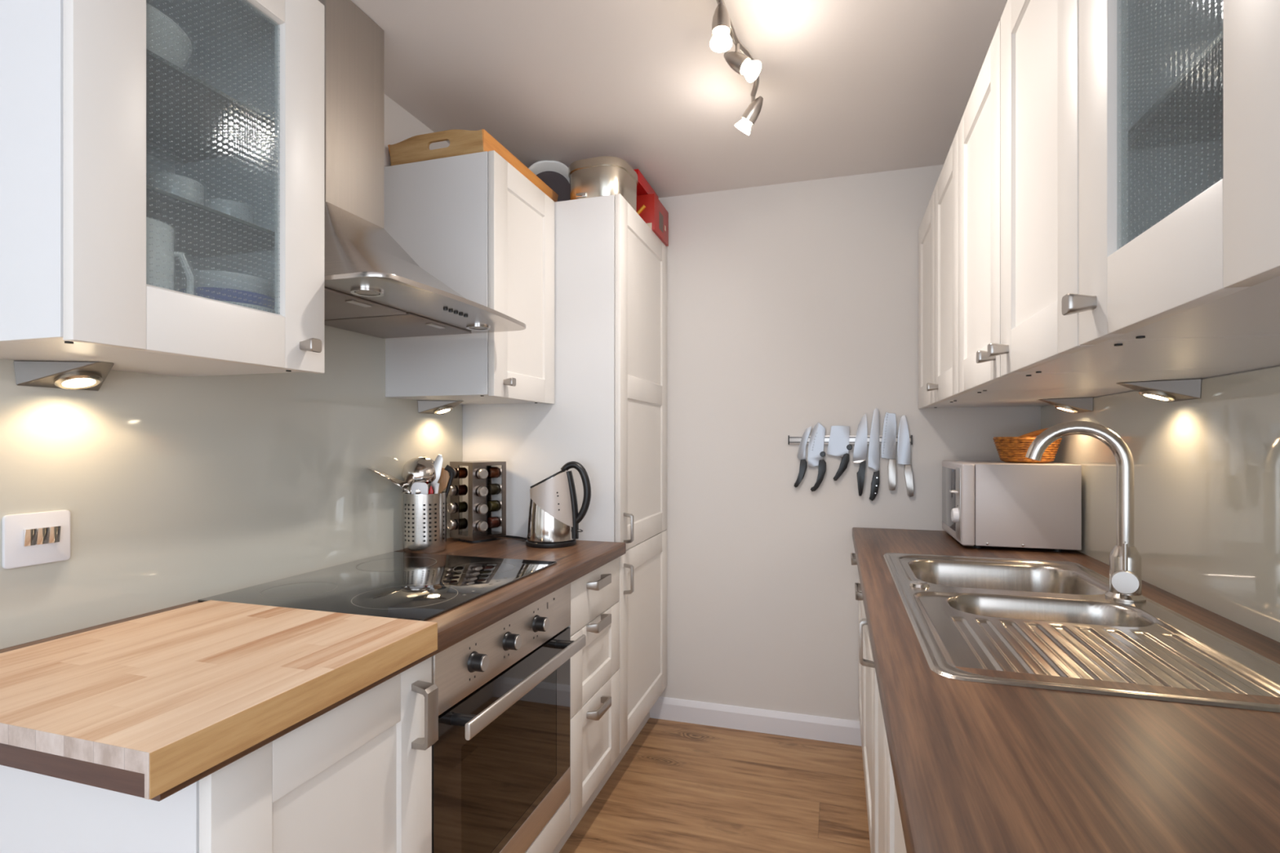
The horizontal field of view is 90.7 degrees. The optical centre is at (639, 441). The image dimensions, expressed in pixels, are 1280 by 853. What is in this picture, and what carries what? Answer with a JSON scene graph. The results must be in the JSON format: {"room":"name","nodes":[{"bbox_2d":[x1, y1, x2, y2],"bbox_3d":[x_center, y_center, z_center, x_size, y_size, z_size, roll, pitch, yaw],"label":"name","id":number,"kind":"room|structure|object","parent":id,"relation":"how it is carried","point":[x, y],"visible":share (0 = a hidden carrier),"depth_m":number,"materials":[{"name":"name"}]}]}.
{"room":"kitchen","nodes":[
{"label":"kitchen","id":0,"kind":"room"},
{"bbox_2d":[384,93,449,166],"bbox_3d":[-1.246,0.068,0.473,0.120,2.185,5.205,0,0,17],"label":"wall","id":1,"kind":"structure","parent":0,"point":[400,125],"depth_m":1.92,"materials":[{"name":"paint"}]},
{"bbox_2d":[0,0,324,377],"bbox_3d":[-0.804,-0.468,1.028,0.394,0.682,0.408,0,0,17],"label":"upper cabinet","id":2,"kind":"object","parent":1,"relation":"attached to","point":[75,162],"visible":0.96,"depth_m":0.86,"materials":[{"name":"white wood"}]},
{"bbox_2d":[13,360,114,391],"bbox_3d":[-0.933,-0.110,1.060,0.117,0.042,0.127,0,0,17],"label":"light","id":3,"kind":"object","parent":2,"relation":"attached to","point":[83,375],"visible":1,"depth_m":1.03,"materials":[{"name":"grey metal"}]},
{"bbox_2d":[146,217,194,294],"bbox_3d":[-0.754,-0.237,0.954,0.125,0.180,0.104,0,0,-30],"label":"mug","id":4,"kind":"object","parent":2,"relation":"in","point":[160,253],"visible":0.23,"depth_m":0.94,"materials":[{"name":"white ceramic"}]},
{"bbox_2d":[146,48,275,165],"bbox_3d":[-0.828,-0.554,1.036,0.327,0.006,0.375,0,0,17],"label":"glass shelf","id":5,"kind":"object","parent":2,"relation":"in","point":[188,119],"visible":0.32,"depth_m":1.10,"materials":[{"name":"white"}]},
{"bbox_2d":[146,2,192,69],"bbox_3d":[-0.827,-0.603,0.979,0.220,0.090,0.220,0,0,17],"label":"bowl","id":6,"kind":"object","parent":5,"relation":"on","point":[165,37],"visible":0.09,"depth_m":0.97,"materials":[{"name":"white ceramic"}]},
{"bbox_2d":[146,183,275,261],"bbox_3d":[-0.828,-0.362,1.036,0.327,0.006,0.375,0,0,17],"label":"glass shelf","id":7,"kind":"object","parent":2,"relation":"in","point":[201,231],"visible":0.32,"depth_m":1.09,"materials":[{"name":"white"}]},
{"bbox_2d":[146,172,204,205],"bbox_3d":[-0.785,-0.399,1.058,0.106,0.066,0.080,0,0,30],"label":"bowl","id":8,"kind":"object","parent":7,"relation":"on","point":[187,188],"visible":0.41,"depth_m":1.02,"materials":[{"name":"white ceramic"}]},
{"bbox_2d":[204,198,253,223],"bbox_3d":[-0.753,-0.396,1.159,0.076,0.060,0.111,0,0,-30],"label":"bowl","id":9,"kind":"object","parent":7,"relation":"on","point":[236,209],"visible":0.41,"depth_m":1.12,"materials":[{"name":"white ceramic"}]},
{"bbox_2d":[219,300,275,313],"bbox_3d":[-0.723,-0.190,1.114,0.156,0.085,0.156,0,0,17],"label":"bowl","id":10,"kind":"object","parent":2,"relation":"in","point":[252,306],"visible":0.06,"depth_m":1.07,"materials":[{"name":"white ceramic"}]},
{"bbox_2d":[177,286,275,309],"bbox_3d":[-0.723,-0.229,1.114,0.148,0.052,0.148,0,0,17],"label":"bowl","id":11,"kind":"object","parent":10,"relation":"in","point":[214,293],"visible":0.2,"depth_m":1.06,"materials":[{"name":"blue ceramic"}]},
{"bbox_2d":[183,270,272,295],"bbox_3d":[-0.723,-0.259,1.114,0.132,0.052,0.132,0,0,17],"label":"bowl","id":12,"kind":"object","parent":11,"relation":"on","point":[205,278],"visible":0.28,"depth_m":1.06,"materials":[{"name":"white ceramic"}]},
{"bbox_2d":[0,324,462,649],"bbox_3d":[-0.876,0.013,1.451,0.005,0.631,1.653,0,0,17],"label":"backsplash","id":13,"kind":"structure","parent":1,"relation":"attached to","point":[175,491],"depth_m":1.32,"materials":[{"name":"grey glass"}]},
{"bbox_2d":[1,510,70,568],"bbox_3d":[-0.993,0.160,1.044,0.014,0.086,0.091,0,0,17],"label":"switch","id":14,"kind":"object","parent":13,"relation":"attached to","point":[31,539],"visible":1,"depth_m":1.04,"materials":[{"name":"white plastic"}]},
{"bbox_2d":[318,0,525,338],"bbox_3d":[-0.601,-0.659,1.497,0.493,0.730,0.589,0,0,17],"label":"extractor hood","id":15,"kind":"object","parent":1,"relation":"attached to","point":[372,286],"visible":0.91,"depth_m":1.46,"materials":[{"name":"metal"}]},
{"bbox_2d":[350,288,383,297],"bbox_3d":[-0.548,-0.300,1.271,0.062,0.004,0.062,0,0,17],"label":"lamp","id":16,"kind":"object","parent":15,"relation":"on","point":[362,292],"depth_m":1.27,"materials":[{"name":"silver glass"}]},
{"bbox_2d":[466,324,490,330],"bbox_3d":[-0.426,-0.300,1.666,0.062,0.004,0.062,0,0,17],"label":"lamp","id":17,"kind":"object","parent":15,"relation":"on","point":[472,327],"depth_m":1.66,"materials":[{"name":"silver glass"}]},
{"bbox_2d":[384,150,554,404],"bbox_3d":[-0.505,-0.468,1.991,0.394,0.682,0.398,0,0,17],"label":"upper cabinet","id":18,"kind":"object","parent":1,"relation":"attached to","point":[474,222],"visible":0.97,"depth_m":1.81,"materials":[{"name":"white wood"}]},
{"bbox_2d":[417,400,463,414],"bbox_3d":[-0.627,-0.110,2.047,0.117,0.042,0.139,0,0,17],"label":"light","id":19,"kind":"object","parent":18,"relation":"attached to","point":[437,407],"visible":1,"depth_m":2.01,"materials":[{"name":"grey metal"}]},
{"bbox_2d":[387,128,558,201],"bbox_3d":[-0.515,-0.848,2.048,0.321,0.074,0.501,0,0,17],"label":"serving tray","id":20,"kind":"object","parent":18,"relation":"on","point":[415,148],"visible":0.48,"depth_m":1.82,"materials":[{"name":"brown wood"}]},
{"bbox_2d":[351,0,1007,198],"bbox_3d":[-0.248,-1.075,0.163,2.210,0.100,5.205,0,0,17],"label":"ceiling","id":21,"kind":"structure","parent":0,"point":[846,87],"depth_m":1.79,"materials":[{"name":"paint"}]},
{"bbox_2d":[710,0,763,135],"bbox_3d":[0.213,-0.947,1.474,0.115,0.155,0.705,0,0,20],"label":"ceiling spotlight","id":22,"kind":"object","parent":21,"relation":"attached to","point":[723,33],"visible":1,"depth_m":1.52,"materials":[{"name":"silver metal"}]},
{"bbox_2d":[559,717,871,852],"bbox_3d":[-0.248,1.210,0.163,2.210,0.100,5.205,0,0,17],"label":"floor","id":23,"kind":"structure","parent":0,"point":[679,787],"depth_m":2.07,"materials":[{"name":"brown wood"}]},
{"bbox_2d":[0,657,438,852],"bbox_3d":[-0.691,0.763,0.992,0.632,0.794,0.412,0,0,17],"label":"base cabinet","id":24,"kind":"object","parent":23,"relation":"on","point":[356,777],"visible":0.52,"depth_m":0.82,"materials":[{"name":"white wood"}]},
{"bbox_2d":[0,537,626,801],"bbox_3d":[-0.557,0.347,1.441,0.610,0.036,1.486,0,0,17],"label":"countertop","id":25,"kind":"structure","parent":24,"relation":"on","point":[456,624],"depth_m":1.21,"materials":[{"name":"brown wood"}]},
{"bbox_2d":[0,600,437,799],"bbox_3d":[-0.656,0.330,0.922,0.510,0.046,0.471,0,0,17],"label":"chopping board","id":26,"kind":"object","parent":25,"relation":"on","point":[169,697],"visible":1,"depth_m":0.82,"materials":[{"name":"brown wood"}]},
{"bbox_2d":[403,491,446,553],"bbox_3d":[-0.650,0.241,1.914,0.126,0.174,0.126,0,0,17],"label":"utensil holder","id":27,"kind":"object","parent":25,"relation":"on","point":[424,515],"visible":0.96,"depth_m":1.86,"materials":[{"name":"metal"}]},
{"bbox_2d":[367,466,409,493],"bbox_3d":[-0.703,0.191,1.851,0.059,0.240,0.220,0,0,32],"label":"slotted spoon","id":28,"kind":"object","parent":27,"relation":"in","point":[403,485],"visible":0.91,"depth_m":1.82,"materials":[{"name":"silver metal"}]},
{"bbox_2d":[408,484,427,493],"bbox_3d":[-0.662,0.210,1.885,0.062,0.198,0.036,0,0,17],"label":"serving spoon","id":29,"kind":"object","parent":27,"relation":"in","point":[417,491],"visible":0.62,"depth_m":1.87,"materials":[{"name":"silver metal"}]},
{"bbox_2d":[401,455,435,487],"bbox_3d":[-0.666,0.176,1.919,0.114,0.266,0.104,0,0,17],"label":"ladle","id":30,"kind":"object","parent":27,"relation":"in","point":[421,468],"visible":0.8,"depth_m":1.88,"materials":[{"name":"silver metal"}]},
{"bbox_2d":[411,482,428,493],"bbox_3d":[-0.652,0.215,1.878,0.048,0.188,0.023,0,0,-3],"label":"spatula","id":31,"kind":"object","parent":27,"relation":"in","point":[423,487],"visible":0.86,"depth_m":1.87,"materials":[{"name":"white plastic"}]},
{"bbox_2d":[428,485,433,493],"bbox_3d":[-0.631,0.220,1.888,0.032,0.179,0.012,0,0,30],"label":"spatula","id":32,"kind":"object","parent":27,"relation":"in","point":[431,491],"visible":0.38,"depth_m":1.88,"materials":[{"name":"red plastic"}]},
{"bbox_2d":[428,454,443,491],"bbox_3d":[-0.625,0.174,1.903,0.064,0.271,0.013,0,0,11],"label":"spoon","id":33,"kind":"object","parent":27,"relation":"in","point":[437,464],"visible":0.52,"depth_m":1.90,"materials":[{"name":"silver metal"}]},
{"bbox_2d":[434,483,439,493],"bbox_3d":[-0.617,0.216,1.890,0.038,0.186,0.012,0,0,17],"label":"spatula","id":34,"kind":"object","parent":27,"relation":"in","point":[437,485],"visible":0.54,"depth_m":1.88,"materials":[{"name":"white plastic"}]},
{"bbox_2d":[437,467,449,493],"bbox_3d":[-0.617,0.195,1.922,0.077,0.231,0.011,0,0,-4],"label":"wooden spoon","id":35,"kind":"object","parent":27,"relation":"in","point":[443,481],"visible":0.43,"depth_m":1.92,"materials":[{"name":"brown wood"}]},
{"bbox_2d":[444,464,455,497],"bbox_3d":[-0.604,0.185,1.923,0.082,0.231,0.022,0,0,-7],"label":"spoon","id":36,"kind":"object","parent":27,"relation":"in","point":[451,472],"visible":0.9,"depth_m":1.92,"materials":[{"name":"black plastic"}]},
{"bbox_2d":[449,460,506,542],"bbox_3d":[-0.544,0.198,2.126,0.132,0.262,0.132,0,0,41],"label":"spice rack","id":37,"kind":"object","parent":25,"relation":"on","point":[473,535],"visible":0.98,"depth_m":2.08,"materials":[{"name":"silver metal"}]},
{"bbox_2d":[446,517,467,529],"bbox_3d":[-0.609,0.275,2.107,0.038,0.038,0.060,0,0,41],"label":"spice jar","id":38,"kind":"object","parent":37,"relation":"in","point":[451,524],"visible":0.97,"depth_m":2.09,"materials":[{"name":"silver metal"}]},
{"bbox_2d":[446,501,467,513],"bbox_3d":[-0.609,0.219,2.107,0.038,0.038,0.060,0,0,41],"label":"spice jar","id":39,"kind":"object","parent":37,"relation":"in","point":[451,508],"visible":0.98,"depth_m":2.09,"materials":[{"name":"silver metal"}]},
{"bbox_2d":[448,484,467,496],"bbox_3d":[-0.609,0.162,2.107,0.038,0.038,0.060,0,0,41],"label":"spice jar","id":40,"kind":"object","parent":37,"relation":"in","point":[463,487],"visible":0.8,"depth_m":2.10,"materials":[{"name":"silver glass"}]},
{"bbox_2d":[448,466,467,478],"bbox_3d":[-0.609,0.105,2.107,0.038,0.038,0.060,0,0,41],"label":"spice jar","id":41,"kind":"object","parent":37,"relation":"in","point":[463,471],"visible":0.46,"depth_m":2.11,"materials":[{"name":"brown glass"}]},
{"bbox_2d":[476,468,488,479],"bbox_3d":[-0.526,0.105,2.061,0.060,0.038,0.038,0,0,41],"label":"spice jar","id":42,"kind":"object","parent":37,"relation":"in","point":[482,473],"visible":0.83,"depth_m":2.04,"materials":[{"name":"silver metal"}]},
{"bbox_2d":[476,486,488,497],"bbox_3d":[-0.526,0.162,2.061,0.060,0.038,0.038,0,0,41],"label":"spice jar","id":43,"kind":"object","parent":37,"relation":"in","point":[482,491],"visible":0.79,"depth_m":2.04,"materials":[{"name":"silver metal"}]},
{"bbox_2d":[476,520,488,532],"bbox_3d":[-0.526,0.275,2.061,0.060,0.038,0.038,0,0,41],"label":"spice jar","id":44,"kind":"object","parent":37,"relation":"in","point":[482,526],"visible":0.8,"depth_m":2.04,"materials":[{"name":"silver metal"}]},
{"bbox_2d":[476,503,488,515],"bbox_3d":[-0.526,0.219,2.061,0.060,0.038,0.038,0,0,41],"label":"spice jar","id":45,"kind":"object","parent":37,"relation":"in","point":[482,508],"visible":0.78,"depth_m":2.04,"materials":[{"name":"silver metal"}]},
{"bbox_2d":[487,466,502,478],"bbox_3d":[-0.495,0.105,2.158,0.038,0.038,0.060,0,0,41],"label":"spice jar","id":46,"kind":"object","parent":37,"relation":"in","point":[493,472],"visible":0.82,"depth_m":2.14,"materials":[{"name":"brown glass"}]},
{"bbox_2d":[487,516,502,528],"bbox_3d":[-0.495,0.275,2.158,0.038,0.038,0.060,0,0,41],"label":"spice jar","id":47,"kind":"object","parent":37,"relation":"in","point":[492,522],"visible":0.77,"depth_m":2.14,"materials":[{"name":"red glass"}]},
{"bbox_2d":[487,483,502,495],"bbox_3d":[-0.495,0.162,2.158,0.038,0.038,0.060,0,0,41],"label":"spice jar","id":48,"kind":"object","parent":37,"relation":"in","point":[495,488],"visible":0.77,"depth_m":2.14,"materials":[{"name":"green glass"}]},
{"bbox_2d":[487,500,502,511],"bbox_3d":[-0.495,0.219,2.158,0.038,0.038,0.060,0,0,41],"label":"spice jar","id":49,"kind":"object","parent":37,"relation":"in","point":[493,505],"visible":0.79,"depth_m":2.14,"materials":[{"name":"green glass"}]},
{"bbox_2d":[505,535,527,540],"bbox_3d":[-0.456,0.324,2.151,0.259,0.009,0.042,0,0,34],"label":"power cord","id":50,"kind":"object","parent":25,"relation":"on","point":[508,536],"visible":0.52,"depth_m":2.14,"materials":[{"name":"black plastic"}]},
{"bbox_2d":[525,461,591,548],"bbox_3d":[-0.272,0.196,2.034,0.190,0.266,0.162,0,0,-28],"label":"kettle","id":51,"kind":"object","parent":25,"relation":"on","point":[554,519],"visible":1,"depth_m":1.97,"materials":[{"name":"silver metal"}]},
{"bbox_2d":[524,795,569,852],"bbox_3d":[-0.317,1.049,1.407,0.091,0.222,0.598,0,0,17],"label":"filler panel","id":52,"kind":"object","parent":23,"relation":"on","point":[548,839],"visible":0.73,"depth_m":1.58,"materials":[{"name":"white wood"}]},
{"bbox_2d":[197,551,586,852],"bbox_3d":[-0.516,0.628,1.476,0.635,0.609,0.609,0,0,17],"label":"oven","id":53,"kind":"object","parent":52,"relation":"on","point":[501,768],"depth_m":1.36,"materials":[{"name":"black glass"}]},
{"bbox_2d":[462,193,666,792],"bbox_3d":[-0.244,0.174,2.439,0.628,1.972,0.605,0,0,17],"label":"tall cabinet","id":54,"kind":"object","parent":23,"relation":"on","point":[607,415],"visible":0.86,"depth_m":2.16,"materials":[{"name":"white wood"}]},
{"bbox_2d":[528,160,569,201],"bbox_3d":[-0.331,-0.920,2.306,0.209,0.208,0.057,0,0,-3],"label":"dish","id":55,"kind":"object","parent":54,"relation":"on","point":[554,174],"visible":0.27,"depth_m":2.32,"materials":[{"name":"white ceramic"}]},
{"bbox_2d":[568,155,638,212],"bbox_3d":[-0.128,-0.882,2.216,0.215,0.136,0.236,0,0,20],"label":"pot","id":56,"kind":"object","parent":54,"relation":"on","point":[603,175],"visible":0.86,"depth_m":2.11,"materials":[{"name":"silver metal"}]},
{"bbox_2d":[636,193,668,245],"bbox_3d":[-0.026,-0.882,2.557,0.236,0.140,0.222,0,0,17],"label":"box","id":57,"kind":"object","parent":54,"relation":"on","point":[650,208],"visible":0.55,"depth_m":2.44,"materials":[{"name":"red cardboard"}]},
{"bbox_2d":[636,204,645,214],"bbox_3d":[0.004,-0.894,2.438,0.039,0.038,0.013,0,0,17],"label":"print","id":58,"kind":"object","parent":57,"relation":"attached to","point":[641,209],"depth_m":2.44,"materials":[{"name":"yellow paper"}]},
{"bbox_2d":[633,168,658,199],"bbox_3d":[-0.080,-0.975,2.477,0.240,0.045,0.275,0,0,17],"label":"plastic tray","id":59,"kind":"object","parent":57,"relation":"on","point":[643,187],"visible":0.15,"depth_m":2.40,"materials":[{"name":"red plastic"}]},
{"bbox_2d":[658,210,663,233],"bbox_3d":[0.085,-0.874,2.518,0.001,0.068,0.060,0,0,17],"label":"print","id":60,"kind":"object","parent":57,"relation":"attached to","point":[660,212],"depth_m":2.52,"materials":[{"name":"grey"}]},
{"bbox_2d":[551,556,619,852],"bbox_3d":[-0.393,0.763,1.956,0.630,0.794,0.402,0,0,17],"label":"base cabinet","id":61,"kind":"object","parent":23,"relation":"on","point":[594,669],"visible":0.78,"depth_m":1.84,"materials":[{"name":"white wood"}]},
{"bbox_2d":[850,552,862,755],"bbox_3d":[1.057,0.763,2.145,0.650,0.794,0.397,0,0,17],"label":"base cabinet","id":62,"kind":"object","parent":23,"relation":"on","point":[853,559],"visible":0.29,"depth_m":2.26,"materials":[{"name":"white wood"}]},
{"bbox_2d":[854,582,873,852],"bbox_3d":[0.909,0.763,1.666,0.650,0.794,0.600,0,0,17],"label":"base cabinet","id":63,"kind":"object","parent":23,"relation":"on","point":[868,672],"visible":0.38,"depth_m":1.73,"materials":[{"name":"white wood"}]},
{"bbox_2d":[852,527,1279,852],"bbox_3d":[0.754,0.347,1.160,0.634,0.036,2.462,0,0,17],"label":"countertop","id":64,"kind":"structure","parent":63,"relation":"on","point":[978,767],"depth_m":0.67,"materials":[{"name":"brown wood"}]},
{"bbox_2d":[942,460,1081,551],"bbox_3d":[1.182,0.198,2.075,0.338,0.262,0.389,0,0,17],"label":"microwave oven","id":65,"kind":"object","parent":64,"relation":"on","point":[985,503],"visible":0.98,"depth_m":1.90,"materials":[{"name":"silver metal"}]},
{"bbox_2d":[992,427,1062,462],"bbox_3d":[1.238,0.010,2.024,0.190,0.112,0.189,0,0,17],"label":"wicker basket","id":66,"kind":"object","parent":65,"relation":"on","point":[1010,449],"visible":0.77,"depth_m":1.97,"materials":[{"name":"wicker"}]},
{"bbox_2d":[883,552,1279,712],"bbox_3d":[0.795,0.391,1.296,0.492,0.149,1.023,0,0,17],"label":"sink","id":67,"kind":"object","parent":64,"relation":"in","point":[1042,617],"visible":0.96,"depth_m":1.08,"materials":[{"name":"metal"}]},
{"bbox_2d":[1025,421,1146,602],"bbox_3d":[0.944,0.140,1.345,0.208,0.368,0.078,0,0,37],"label":"mixer tap","id":68,"kind":"object","parent":64,"relation":"on","point":[1125,559],"visible":1,"depth_m":1.30,"materials":[{"name":"silver metal"}]},
{"bbox_2d":[859,618,886,852],"bbox_3d":[0.760,0.763,1.186,0.650,0.794,0.399,0,0,17],"label":"base cabinet","id":69,"kind":"object","parent":23,"relation":"on","point":[879,731],"visible":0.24,"depth_m":1.37,"materials":[{"name":"white wood"}]},
{"bbox_2d":[886,737,906,852],"bbox_3d":[0.626,0.763,0.702,0.618,0.794,0.599,0,0,17],"label":"base cabinet","id":70,"kind":"object","parent":23,"relation":"on","point":[895,843],"visible":0.02,"depth_m":1.01,"materials":[{"name":"white wood"}]},
{"bbox_2d":[658,164,1042,720],"bbox_3d":[0.505,0.068,2.592,1.970,2.185,0.120,0,0,17],"label":"wall","id":71,"kind":"structure","parent":0,"point":[793,307],"depth_m":2.51,"materials":[{"name":"paint"}]},
{"bbox_2d":[649,696,861,746],"bbox_3d":[0.468,1.116,2.532,0.890,0.088,0.016,0,0,17],"label":"baseboard","id":72,"kind":"structure","parent":71,"relation":"attached to","point":[838,731],"depth_m":2.52,"materials":[{"name":"white wood"}]},
{"bbox_2d":[788,435,912,444],"bbox_3d":[0.802,-0.006,2.431,0.452,0.036,0.012,0,0,17],"label":"rack","id":73,"kind":"object","parent":71,"relation":"attached to","point":[792,439],"visible":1,"depth_m":2.45,"materials":[{"name":"grey metal"}]},
{"bbox_2d":[794,426,812,487],"bbox_3d":[0.637,0.060,2.474,0.069,0.240,0.016,0,0,17],"label":"kitchen knife","id":74,"kind":"object","parent":73,"relation":"attached to","point":[802,450],"visible":1,"depth_m":2.47,"materials":[{"name":"silver metal"}]},
{"bbox_2d":[807,422,826,491],"bbox_3d":[0.688,0.059,2.458,0.069,0.271,0.016,0,0,17],"label":"kitchen knife","id":75,"kind":"object","parent":73,"relation":"attached to","point":[816,453],"visible":1,"depth_m":2.46,"materials":[{"name":"silver metal"}]},
{"bbox_2d":[826,425,852,480],"bbox_3d":[0.767,0.044,2.434,0.095,0.212,0.016,0,0,17],"label":"kitchen knife","id":76,"kind":"object","parent":73,"relation":"attached to","point":[838,445],"visible":1,"depth_m":2.43,"materials":[{"name":"silver metal"}]},
{"bbox_2d":[853,413,867,496],"bbox_3d":[0.840,0.049,2.411,0.052,0.316,0.016,0,0,17],"label":"kitchen knife","id":77,"kind":"object","parent":73,"relation":"attached to","point":[860,452],"visible":1,"depth_m":2.41,"materials":[{"name":"silver metal"}]},
{"bbox_2d":[867,408,879,501],"bbox_3d":[0.885,0.048,2.396,0.041,0.353,0.018,0,0,17],"label":"kitchen knife","id":78,"kind":"object","parent":73,"relation":"attached to","point":[873,448],"visible":1,"depth_m":2.39,"materials":[{"name":"silver metal"}]},
{"bbox_2d":[880,412,896,490],"bbox_3d":[0.936,0.036,2.381,0.053,0.295,0.016,0,0,17],"label":"kitchen knife","id":79,"kind":"object","parent":73,"relation":"attached to","point":[889,433],"visible":1,"depth_m":2.38,"materials":[{"name":"silver metal"}]},
{"bbox_2d":[897,415,913,497],"bbox_3d":[0.992,0.053,2.364,0.055,0.304,0.016,0,0,17],"label":"kitchen knife","id":80,"kind":"object","parent":73,"relation":"attached to","point":[904,454],"visible":1,"depth_m":2.36,"materials":[{"name":"silver metal"}]},
{"bbox_2d":[1042,365,1279,406],"bbox_3d":[0.750,0.068,-0.146,0.120,2.185,5.205,0,0,17],"label":"wall","id":81,"kind":"structure","parent":0,"point":[1274,366],"depth_m":1.19,"materials":[{"name":"paint"}]},
{"bbox_2d":[918,191,1051,408],"bbox_3d":[1.173,-0.456,2.110,0.406,0.669,0.395,0,0,17],"label":"upper cabinet","id":82,"kind":"object","parent":81,"relation":"attached to","point":[926,230],"visible":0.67,"depth_m":2.18,"materials":[{"name":"white wood"}]},
{"bbox_2d":[926,128,1133,402],"bbox_3d":[1.040,-0.456,1.731,0.436,0.669,0.403,0,0,17],"label":"upper cabinet","id":83,"kind":"object","parent":81,"relation":"attached to","point":[945,385],"visible":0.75,"depth_m":1.76,"materials":[{"name":"white wood"}]},
{"bbox_2d":[1038,397,1093,413],"bbox_3d":[1.242,-0.105,1.863,0.117,0.042,0.134,0,0,17],"label":"light","id":84,"kind":"object","parent":83,"relation":"attached to","point":[1074,405],"visible":1,"depth_m":1.82,"materials":[{"name":"grey metal"}]},
{"bbox_2d":[958,20,1270,393],"bbox_3d":[0.917,-0.456,1.332,0.436,0.669,0.428,0,0,17],"label":"upper cabinet","id":85,"kind":"object","parent":81,"relation":"attached to","point":[980,126],"visible":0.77,"depth_m":1.35,"materials":[{"name":"white wood"}]},
{"bbox_2d":[1116,378,1201,402],"bbox_3d":[1.079,-0.105,1.337,0.117,0.042,0.136,0,0,17],"label":"light","id":86,"kind":"object","parent":85,"relation":"attached to","point":[1173,390],"visible":1,"depth_m":1.30,"materials":[{"name":"grey metal"}]},
{"bbox_2d":[987,0,1279,376],"bbox_3d":[0.794,-0.456,0.937,0.436,0.669,0.396,0,0,17],"label":"upper cabinet","id":87,"kind":"object","parent":81,"relation":"attached to","point":[1040,38],"visible":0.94,"depth_m":0.97,"materials":[{"name":"white wood"}]},
{"bbox_2d":[1040,366,1279,642],"bbox_3d":[1.045,0.103,1.018,0.005,0.452,2.564,0,0,17],"label":"backsplash","id":88,"kind":"structure","parent":81,"relation":"attached to","point":[1206,468],"depth_m":1.26,"materials":[{"name":"grey glass"}]},
{"bbox_2d":[1061,0,1279,345],"bbox_3d":[0.675,-0.456,0.553,0.436,0.669,0.403,0,0,17],"label":"upper cabinet","id":89,"kind":"object","parent":81,"relation":"attached to","point":[1180,238],"visible":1,"depth_m":0.70,"materials":[{"name":"white wood"}]},
{"bbox_2d":[1128,31,1222,146],"bbox_3d":[0.700,-0.357,0.546,0.367,0.006,0.370,0,0,17],"label":"glass shelf","id":90,"kind":"object","parent":89,"relation":"attached to","point":[1191,108],"visible":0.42,"depth_m":0.68,"materials":[{"name":"white"}]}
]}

